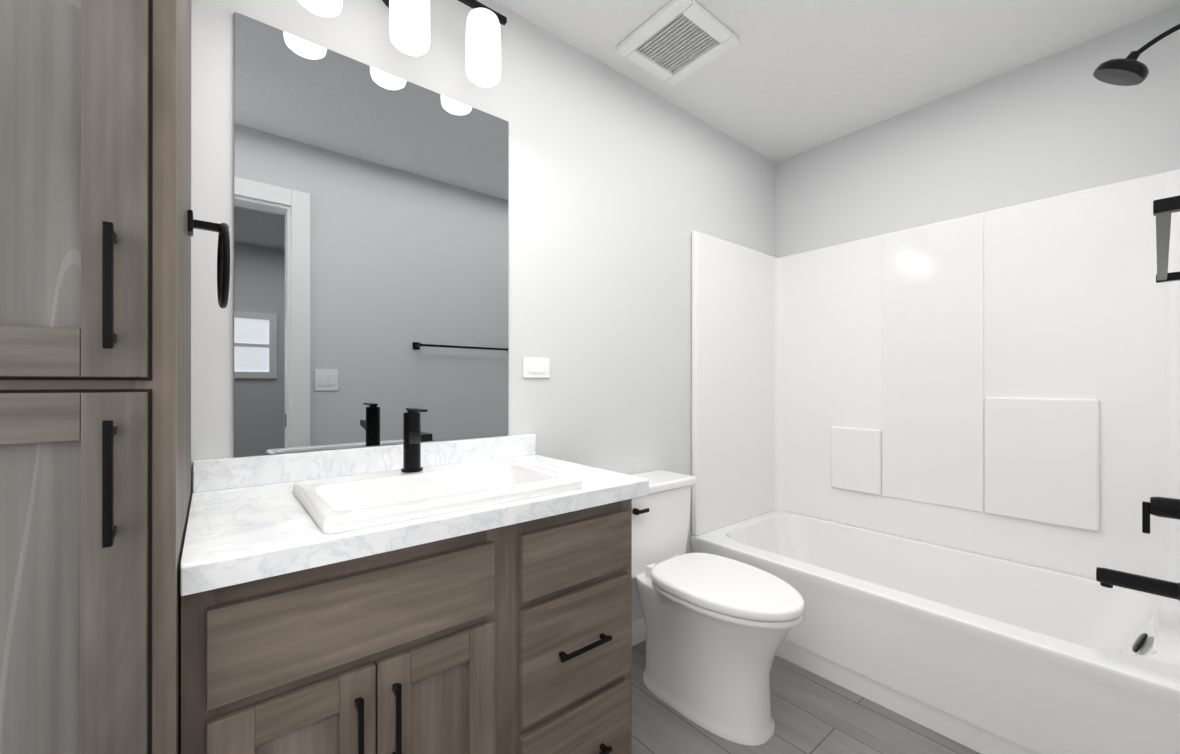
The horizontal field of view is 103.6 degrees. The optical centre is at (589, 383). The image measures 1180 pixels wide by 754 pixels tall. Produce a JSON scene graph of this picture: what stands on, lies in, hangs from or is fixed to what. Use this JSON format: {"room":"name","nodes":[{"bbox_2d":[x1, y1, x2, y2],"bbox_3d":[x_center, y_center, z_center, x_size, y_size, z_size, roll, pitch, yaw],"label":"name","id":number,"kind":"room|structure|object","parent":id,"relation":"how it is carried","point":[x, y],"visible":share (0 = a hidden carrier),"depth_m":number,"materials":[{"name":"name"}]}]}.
{"room":"bathroom","nodes":[
{"label":"bathroom","id":0,"kind":"room"},
{"bbox_2d":[191,0,775,621],"bbox_3d":[-0.250,-0.093,1.721,3.616,2.440,0.100,0,0,-39],"label":"wall","id":1,"kind":"structure","parent":0,"point":[621,188],"depth_m":1.80,"materials":[{"name":"white paint"}]},
{"bbox_2d":[298,0,341,16],"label":"sconce","id":2,"kind":"object","parent":1,"relation":"attached to","point":[324,8],"depth_m":1.18,"materials":[{"name":"white glass"}]},
{"bbox_2d":[234,12,508,456],"bbox_3d":[-0.580,-0.366,1.382,0.759,1.093,0.006,0,0,-39],"label":"mirror","id":3,"kind":"object","parent":1,"relation":"attached to","point":[371,248],"visible":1,"depth_m":1.32,"materials":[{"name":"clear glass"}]},
{"bbox_2d":[382,0,429,55],"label":"sconce","id":4,"kind":"object","parent":1,"relation":"attached to","point":[409,25],"depth_m":1.27,"materials":[{"name":"white glass"}]},
{"bbox_2d":[458,0,506,86],"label":"sconce","id":5,"kind":"object","parent":1,"relation":"attached to","point":[483,37],"depth_m":1.41,"materials":[{"name":"white glass"}]},
{"bbox_2d":[523,357,549,377],"bbox_3d":[-0.194,-0.058,1.695,0.114,0.074,0.009,0,0,-39],"label":"electrical outlet plate","id":6,"kind":"object","parent":1,"relation":"attached to","point":[534,367],"visible":1,"depth_m":1.69,"materials":[{"name":"white plastic"}]},
{"bbox_2d":[632,617,645,645],"bbox_3d":[0.136,1.078,1.960,0.916,0.100,0.013,0,0,-39],"label":"baseboard","id":7,"kind":"structure","parent":1,"relation":"attached to","point":[638,631],"depth_m":2.00,"materials":[{"name":"white"}]},
{"bbox_2d":[632,640,980,753],"bbox_3d":[0.270,1.157,1.083,3.616,0.060,1.744,0,0,-39],"label":"floor","id":8,"kind":"structure","parent":0,"point":[812,713],"depth_m":1.53,"materials":[{"name":"grey tile"}]},
{"bbox_2d":[0,0,190,753],"bbox_3d":[-0.982,-0.004,0.641,0.638,2.260,0.645,0,0,-39],"label":"linen cabinet","id":9,"kind":"object","parent":8,"relation":"on","point":[95,306],"visible":1,"depth_m":0.57,"materials":[{"name":"brown wood"}]},
{"bbox_2d":[187,210,229,308],"bbox_3d":[-0.724,-0.232,0.883,0.061,0.173,0.162,0,0,-39],"label":"towel ring","id":10,"kind":"object","parent":9,"relation":"attached to","point":[223,265],"visible":1,"depth_m":0.86,"materials":[{"name":"black metal"}]},
{"bbox_2d":[180,434,648,753],"bbox_3d":[-0.386,0.654,1.165,0.943,0.945,0.584,0,0,-39],"label":"bathroom vanity","id":11,"kind":"object","parent":8,"relation":"on","point":[503,628],"visible":1,"depth_m":0.91,"materials":[{"name":"brown wood"}]},
{"bbox_2d":[293,458,581,533],"bbox_3d":[-0.357,0.297,1.111,0.556,0.134,0.410,0,0,-39],"label":"sink","id":12,"kind":"object","parent":11,"relation":"in","point":[333,505],"visible":0.54,"depth_m":1.09,"materials":[{"name":"white ceramic"}]},
{"bbox_2d":[401,408,432,472],"bbox_3d":[-0.443,0.147,1.191,0.054,0.164,0.136,0,0,-39],"label":"faucet","id":13,"kind":"object","parent":12,"relation":"on","point":[414,437],"visible":1,"depth_m":1.20,"materials":[{"name":"black metal"}]},
{"bbox_2d":[632,470,804,745],"bbox_3d":[0.393,0.759,1.686,0.428,0.737,0.757,0,0,-39],"label":"toilet","id":14,"kind":"object","parent":8,"relation":"on","point":[718,627],"visible":0.92,"depth_m":1.55,"materials":[{"name":"white ceramic"}]},
{"bbox_2d":[691,168,1179,753],"bbox_3d":[1.276,0.195,1.917,0.798,1.866,1.520,0,0,-39],"label":"bathtub surround","id":15,"kind":"object","parent":8,"relation":"on","point":[937,464],"visible":0.9,"depth_m":1.89,"materials":[{"name":"white plastic"}]},
{"bbox_2d":[1096,567,1179,600],"bbox_3d":[1.684,0.613,1.425,0.060,0.062,0.180,0,0,-39],"label":"tub spout","id":16,"kind":"object","parent":15,"relation":"attached to","point":[1107,578],"visible":1,"depth_m":1.42,"materials":[{"name":"black metal"}]},
{"bbox_2d":[1132,633,1147,652],"bbox_3d":[1.685,0.795,1.423,0.068,0.065,0.032,0,0,-39],"label":"overflow plate","id":17,"kind":"object","parent":15,"relation":"attached to","point":[1139,642],"visible":1,"depth_m":1.41,"materials":[{"name":"black metal"}]},
{"bbox_2d":[1142,497,1179,533],"bbox_3d":[1.714,0.370,1.388,0.160,0.190,0.084,0,0,-39],"label":"shower valve","id":18,"kind":"object","parent":15,"relation":"attached to","point":[1164,507],"visible":1,"depth_m":1.38,"materials":[{"name":"black metal"}]},
{"bbox_2d":[494,0,1179,162],"bbox_3d":[0.270,-1.343,1.085,3.616,0.060,1.744,0,0,-39],"label":"ceiling","id":19,"kind":"structure","parent":0,"point":[782,80],"depth_m":1.83,"materials":[{"name":"white paint"}]},
{"bbox_2d":[616,0,739,85],"bbox_3d":[0.334,-1.301,1.785,0.336,0.022,0.336,0,0,-39],"label":"ceiling vent","id":20,"kind":"object","parent":19,"relation":"in","point":[672,42],"visible":1,"depth_m":1.76,"materials":[{"name":"white plastic"}]},
{"bbox_2d":[776,5,1179,257],"bbox_3d":[1.626,-0.092,2.203,0.100,2.440,1.524,0,0,-39],"label":"wall","id":21,"kind":"structure","parent":0,"point":[1066,121],"depth_m":1.98,"materials":[{"name":"white paint"}]},
{"bbox_3d":[0.783,-0.094,0.455,3.616,2.440,0.120,0,0,-39],"label":"wall","id":22,"kind":"structure","parent":0,"visible":0},
{"bbox_2d":[1093,24,1179,85],"bbox_3d":[1.692,-1.004,1.416,0.128,0.154,0.216,0,0,-39],"label":"shower head","id":23,"kind":"object","parent":22,"relation":"attached to","point":[1129,70],"visible":1,"depth_m":1.42},
{"bbox_2d":[1153,195,1179,282],"bbox_3d":[1.055,-0.239,0.812,0.714,0.044,0.087,0,0,-39],"label":"towel bar","id":24,"kind":"object","parent":22,"relation":"attached to","point":[1164,209],"visible":1,"depth_m":0.72,"materials":[{"name":"black metal"}]}
]}

